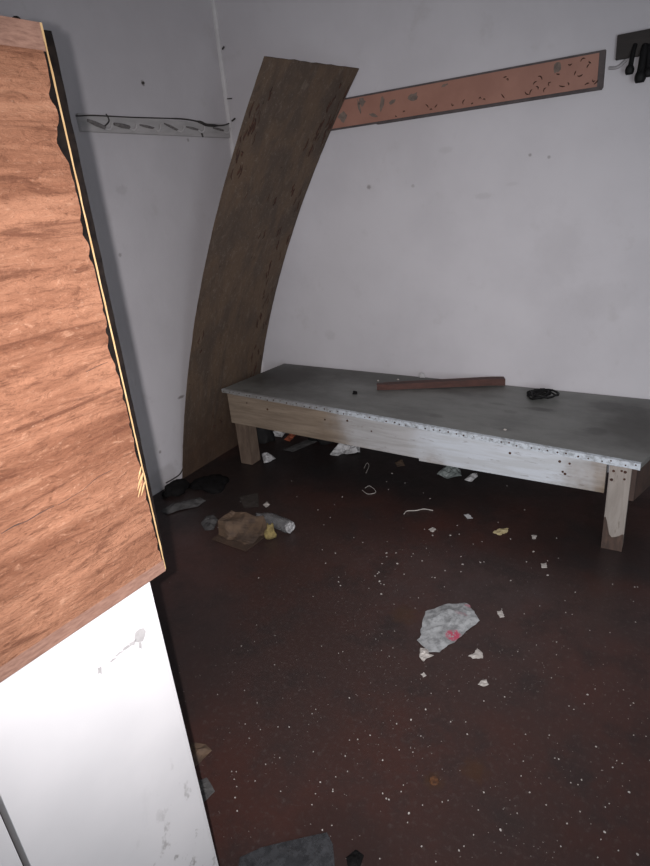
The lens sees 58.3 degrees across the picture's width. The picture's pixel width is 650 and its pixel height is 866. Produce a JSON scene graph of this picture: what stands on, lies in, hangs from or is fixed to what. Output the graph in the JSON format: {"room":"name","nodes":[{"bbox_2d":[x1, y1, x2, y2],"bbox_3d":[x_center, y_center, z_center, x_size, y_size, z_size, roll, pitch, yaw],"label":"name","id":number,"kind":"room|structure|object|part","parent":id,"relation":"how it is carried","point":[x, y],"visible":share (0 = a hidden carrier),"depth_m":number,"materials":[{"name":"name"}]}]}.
{"room":"changing room","nodes":[
{"label":"changing room","id":0,"kind":"room"},
{"bbox_2d":[0,815,22,865],"bbox_3d":[-0.388,0.143,0.070,4.202,2.750,0.813,8,26,30],"label":"wall","id":1,"kind":"structure","parent":0,"point":[9,856],"depth_m":0.84,"materials":[{"name":"white paint"}]},
{"bbox_2d":[0,582,218,865],"bbox_3d":[-0.391,0.370,0.905,0.042,1.678,0.303,11,27,34],"label":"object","id":2,"kind":"structure","parent":1,"relation":"in","point":[97,768],"depth_m":0.95,"materials":[{"name":"white paint"}]},
{"bbox_2d":[0,15,165,682],"bbox_3d":[-0.401,-0.073,0.720,0.020,0.782,0.354,11,27,35],"label":"plywood sheet","id":3,"kind":"object","parent":2,"relation":"attached to","point":[80,533],"visible":1,"depth_m":0.77,"materials":[{"name":"brown wood"}]},
{"bbox_2d":[0,0,231,495],"bbox_3d":[-1.504,-0.653,2.274,0.100,2.750,3.717,8,26,30],"label":"wall","id":4,"kind":"structure","parent":0,"point":[154,200],"depth_m":3.07,"materials":[{"name":"paint"}]},
{"bbox_2d":[76,113,230,137],"bbox_3d":[-0.831,-1.602,3.038,0.066,0.089,1.088,8,26,30],"label":"hook rail","id":5,"kind":"object","parent":4,"relation":"attached to","point":[105,123],"visible":1,"depth_m":2.97,"materials":[{"name":"grey paint"}]},
{"bbox_3d":[-1.059,-1.431,2.700,0.022,0.042,0.096,8,26,30],"label":"hook plate","id":6,"kind":"part","parent":5,"relation":"part of","materials":[{"name":"paint"}]},
{"bbox_3d":[-0.982,-1.486,2.818,0.022,0.026,0.094,8,26,30],"label":"hook plate","id":7,"kind":"part","parent":5,"relation":"part of","materials":[{"name":"paint"}]},
{"bbox_3d":[-0.899,-1.549,2.946,0.013,0.020,0.093,8,26,30],"label":"hook plate","id":8,"kind":"part","parent":5,"relation":"part of","materials":[{"name":"paint"}]},
{"bbox_3d":[-0.813,-1.618,3.079,0.013,0.036,0.095,8,26,30],"label":"hook plate","id":9,"kind":"part","parent":5,"relation":"part of","materials":[{"name":"paint"}]},
{"bbox_2d":[0,430,649,865],"bbox_3d":[0.089,1.190,1.153,4.402,0.080,5.417,8,26,30],"label":"floor","id":10,"kind":"structure","parent":0,"point":[232,608],"depth_m":1.98,"materials":[{"name":"brown concrete"}]},
{"bbox_2d":[162,479,189,497],"bbox_3d":[-0.861,0.306,3.328,0.121,0.074,0.184,8,26,30],"label":"heap","id":11,"kind":"object","parent":10,"relation":"on","point":[177,487],"visible":1,"depth_m":3.30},
{"bbox_2d":[161,497,205,513],"bbox_3d":[-0.772,0.389,3.172,0.244,0.021,0.102,-14,24,-19],"label":"rag","id":12,"kind":"object","parent":10,"relation":"on","point":[195,502],"visible":1,"depth_m":3.15,"materials":[{"name":"grey fabric"}]},
{"bbox_2d":[190,742,211,766],"bbox_3d":[-0.392,0.955,1.718,0.074,0.009,0.105,8,26,30],"label":"scrap","id":13,"kind":"object","parent":10,"relation":"on","point":[199,751],"visible":0.67,"depth_m":1.73,"materials":[{"name":"beige paper"}]},
{"bbox_2d":[198,778,214,801],"bbox_3d":[-0.337,0.991,1.620,0.058,0.007,0.071,-10,23,-10],"label":"scrap","id":14,"kind":"object","parent":10,"relation":"on","point":[206,789],"visible":0.66,"depth_m":1.62,"materials":[{"name":"grey paper"}]},
{"bbox_2d":[189,474,229,493],"bbox_3d":[-0.681,0.290,3.385,0.228,0.029,0.216,-1,23,10],"label":"heap","id":15,"kind":"object","parent":10,"relation":"on","point":[214,483],"visible":1,"depth_m":3.36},
{"bbox_2d":[201,515,217,529],"bbox_3d":[-0.595,0.451,2.983,0.082,0.020,0.156,-4,22,4],"label":"rag","id":16,"kind":"object","parent":10,"relation":"on","point":[209,522],"visible":1,"depth_m":2.97,"materials":[{"name":"grey fabric"}]},
{"bbox_2d":[212,510,266,550],"bbox_3d":[-0.408,0.467,2.818,0.246,0.082,0.194,8,26,30],"label":"carton","id":17,"kind":"object","parent":10,"relation":"on","point":[239,530],"visible":0.98,"depth_m":2.82,"materials":[{"name":"brown cardboard"}]},
{"bbox_2d":[239,493,258,507],"bbox_3d":[-0.402,0.368,3.159,0.107,0.006,0.160,-11,23,-13],"label":"scrap","id":18,"kind":"object","parent":10,"relation":"on","point":[251,500],"visible":1,"depth_m":3.16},
{"bbox_2d":[256,427,274,443],"bbox_3d":[-0.416,-0.031,3.900,0.130,0.186,0.136,8,26,30],"label":"bag","id":19,"kind":"object","parent":10,"relation":"on","point":[264,436],"visible":0.55,"depth_m":3.88,"materials":[{"name":"black plastic"}]},
{"bbox_2d":[262,452,275,462],"bbox_3d":[-0.354,0.143,3.668,0.080,0.027,0.161,-9,22,-8],"label":"paper scrap","id":20,"kind":"object","parent":10,"relation":"on","point":[267,457],"visible":1,"depth_m":3.64,"materials":[{"name":"white paper"}]},
{"bbox_2d":[182,56,358,478],"bbox_3d":[-0.345,-0.745,3.155,0.968,2.047,0.734,8,26,30],"label":"board","id":21,"kind":"object","parent":10,"relation":"on","point":[293,108],"visible":0.89,"depth_m":2.99,"materials":[{"name":"brown wood"}]},
{"bbox_2d":[264,523,276,539],"bbox_3d":[-0.261,0.464,2.791,0.055,0.083,0.056,2,23,17],"label":"foam piece","id":22,"kind":"object","parent":10,"relation":"on","point":[269,533],"visible":1,"depth_m":2.78,"materials":[{"name":"yellow plastic"}]},
{"bbox_2d":[255,512,294,532],"bbox_3d":[-0.253,0.436,2.878,0.236,0.067,0.068,12,28,36],"label":"plastic bottle","id":23,"kind":"object","parent":10,"relation":"on","point":[285,525],"visible":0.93,"depth_m":2.83,"materials":[{"name":"plastic"}]},
{"bbox_2d":[273,431,284,436],"bbox_3d":[-0.320,-0.007,4.028,0.126,0.029,0.108,8,26,30],"label":"scrap","id":24,"kind":"object","parent":10,"relation":"on","point":[276,433],"visible":0.52,"depth_m":4.00,"materials":[{"name":"white paper"}]},
{"bbox_2d":[238,832,334,865],"bbox_3d":[-0.092,1.041,1.438,0.241,0.010,0.110,-4,22,5],"label":"plastic sheet","id":25,"kind":"object","parent":10,"relation":"on","point":[314,850],"visible":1,"depth_m":1.44,"materials":[{"name":"grey plastic"}]},
{"bbox_2d":[284,434,294,440],"bbox_3d":[-0.240,0.024,3.946,0.054,0.019,0.134,2,23,17],"label":"scrap","id":26,"kind":"object","parent":10,"relation":"on","point":[289,437],"visible":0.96,"depth_m":3.93,"materials":[{"name":"orange paper"}]},
{"bbox_2d":[283,440,316,451],"bbox_3d":[-0.156,0.077,3.811,0.242,0.008,0.078,-23,28,-36],"label":"plank offcut","id":27,"kind":"object","parent":10,"relation":"on","point":[305,443],"visible":0.94,"depth_m":3.80,"materials":[{"name":"grey wood"}]},
{"bbox_2d":[307,437,333,444],"bbox_3d":[-0.020,-0.014,3.828,0.120,0.141,0.224,-25,29,-39],"label":"bag","id":28,"kind":"object","parent":10,"relation":"on","point":[321,442],"visible":0.19,"depth_m":3.79,"materials":[{"name":"black plastic"}]},
{"bbox_2d":[330,443,359,455],"bbox_3d":[0.147,0.084,3.666,0.175,0.054,0.207,8,26,30],"label":"paper scrap","id":29,"kind":"object","parent":10,"relation":"on","point":[340,449],"visible":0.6,"depth_m":3.65,"materials":[{"name":"white paper"}]},
{"bbox_2d":[346,850,363,865],"bbox_3d":[0.071,1.036,1.416,0.041,0.008,0.046,8,26,30],"label":"scrap","id":30,"kind":"object","parent":10,"relation":"on","point":[355,858],"visible":1,"depth_m":1.42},
{"bbox_2d":[395,460,404,466],"bbox_3d":[0.439,0.174,3.433,0.048,0.011,0.086,-6,22,-3],"label":"paper scrap","id":31,"kind":"object","parent":10,"relation":"on","point":[400,462],"visible":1,"depth_m":3.42,"materials":[{"name":"brown paper"}]},
{"bbox_2d":[179,540,647,857],"bbox_3d":[0.590,0.818,1.838,3.055,0.002,1.992,8,26,30],"label":"grit","id":32,"kind":"object","parent":10,"relation":"on","point":[423,540],"visible":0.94,"depth_m":1.75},
{"bbox_2d":[404,509,432,513],"bbox_3d":[0.464,0.389,2.909,0.150,0.005,0.030,-6,22,-2],"label":"string","id":33,"kind":"object","parent":10,"relation":"on","point":[419,509],"visible":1,"depth_m":2.91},
{"bbox_2d":[419,648,433,661],"bbox_3d":[0.344,0.762,2.018,0.047,0.010,0.061,-14,24,-21],"label":"paper scrap","id":34,"kind":"object","parent":10,"relation":"on","point":[424,653],"visible":1,"depth_m":2.01,"materials":[{"name":"white paper"}]},
{"bbox_2d":[429,776,438,784],"bbox_3d":[0.297,0.946,1.587,0.026,0.005,0.026,8,26,30],"label":"cap","id":35,"kind":"object","parent":10,"relation":"on","point":[433,780],"visible":1,"depth_m":1.58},
{"bbox_2d":[221,364,649,551],"bbox_3d":[0.611,0.000,3.176,2.386,0.497,0.760,10,27,32],"label":"bench","id":36,"kind":"object","parent":10,"relation":"on","point":[569,439],"depth_m":2.84,"materials":[{"name":"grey wood"}]},
{"bbox_3d":[-0.484,-0.039,3.561,0.090,0.470,0.090,8,26,30],"label":"leg","id":37,"kind":"part","parent":36,"relation":"part of","materials":[{"name":"brown wood"}]},
{"bbox_2d":[377,377,504,389],"bbox_3d":[0.637,-0.273,3.233,0.696,0.042,0.058,-2,22,7],"label":"batten","id":38,"kind":"object","parent":36,"relation":"on","point":[474,381],"visible":1,"depth_m":3.21,"materials":[{"name":"red wood"}]},
{"bbox_3d":[1.112,-0.200,2.987,0.154,0.032,0.180,-8,22,-6],"label":"cord coil","id":39,"kind":"part","parent":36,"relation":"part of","materials":[{"name":"black rubber"}]},
{"bbox_3d":[1.220,0.301,2.434,0.080,0.396,0.075,8,26,30],"label":"leg","id":40,"kind":"part","parent":36,"relation":"part of","materials":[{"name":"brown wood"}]},
{"bbox_3d":[1.519,0.087,2.591,0.705,0.185,0.022,-23,28,-36],"label":"rail","id":41,"kind":"part","parent":36,"relation":"part of","materials":[{"name":"brown wood"}]},
{"bbox_2d":[417,603,479,651],"bbox_3d":[0.436,0.697,2.148,0.296,0.016,0.180,-22,28,-35],"label":"plastic bag","id":42,"kind":"object","parent":10,"relation":"on","point":[443,625],"visible":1,"depth_m":2.13,"materials":[{"name":"white plastic"}]},
{"bbox_2d":[437,466,461,478],"bbox_3d":[0.715,0.202,3.265,0.134,0.040,0.178,8,26,30],"label":"scrap","id":43,"kind":"object","parent":10,"relation":"on","point":[446,472],"visible":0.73,"depth_m":3.24,"materials":[{"name":"grey paper"}]},
{"bbox_2d":[465,473,477,481],"bbox_3d":[0.807,0.234,3.189,0.044,0.017,0.109,13,28,38],"label":"paper scrap","id":44,"kind":"object","parent":10,"relation":"on","point":[471,477],"visible":1,"depth_m":3.17,"materials":[{"name":"white paper"}]},
{"bbox_2d":[469,649,482,658],"bbox_3d":[0.523,0.759,1.993,0.051,0.005,0.042,-23,28,-37],"label":"flake","id":45,"kind":"object","parent":10,"relation":"on","point":[478,654],"visible":1,"depth_m":1.99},
{"bbox_2d":[478,679,488,685],"bbox_3d":[0.509,0.807,1.879,0.034,0.005,0.025,-8,22,-7],"label":"flake","id":46,"kind":"object","parent":10,"relation":"on","point":[482,682],"visible":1,"depth_m":1.88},
{"bbox_2d":[493,528,508,534],"bbox_3d":[0.814,0.449,2.681,0.083,0.006,0.045,-16,25,-25],"label":"paper scrap","id":47,"kind":"object","parent":10,"relation":"on","point":[499,531],"visible":1,"depth_m":2.67,"materials":[{"name":"yellow paper"}]},
{"bbox_2d":[497,610,504,617],"bbox_3d":[0.655,0.674,2.171,0.023,0.004,0.037,-7,22,-3],"label":"flake","id":48,"kind":"object","parent":10,"relation":"on","point":[500,613],"visible":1,"depth_m":2.17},
{"bbox_2d":[216,0,649,472],"bbox_3d":[1.306,-1.091,2.697,4.402,2.750,0.100,8,26,30],"label":"wall","id":49,"kind":"structure","parent":0,"point":[511,242],"depth_m":2.96,"materials":[{"name":"paint"}]},
{"bbox_2d":[211,0,263,372],"bbox_3d":[-0.523,-1.328,3.696,0.034,2.750,0.034,8,26,30],"label":"trim","id":50,"kind":"structure","parent":49,"relation":"attached to","point":[213,2],"depth_m":3.37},
{"bbox_2d":[331,49,605,130],"bbox_3d":[0.560,-1.634,2.840,1.462,0.147,0.029,8,26,30],"label":"board","id":51,"kind":"object","parent":49,"relation":"attached to","point":[585,72],"visible":0.98,"depth_m":2.73,"materials":[{"name":"paint"}]},
{"bbox_2d":[609,59,626,69],"bbox_3d":[1.234,-1.553,2.455,0.068,0.033,0.013,8,26,30],"label":"tape curl","id":52,"kind":"object","parent":49,"relation":"attached to","point":[624,61],"visible":1,"depth_m":2.45,"materials":[{"name":"white plastic"}]},
{"bbox_2d":[615,29,649,82],"bbox_3d":[1.491,-1.509,2.265,0.658,0.191,0.081,8,26,30],"label":"rail","id":53,"kind":"object","parent":49,"relation":"attached to","point":[631,45],"visible":1,"depth_m":2.38,"materials":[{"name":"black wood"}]},
{"bbox_3d":[1.500,-1.567,2.267,0.658,0.089,0.026,8,26,30],"label":"rail","id":54,"kind":"part","parent":53,"relation":"part of","materials":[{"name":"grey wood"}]}
]}

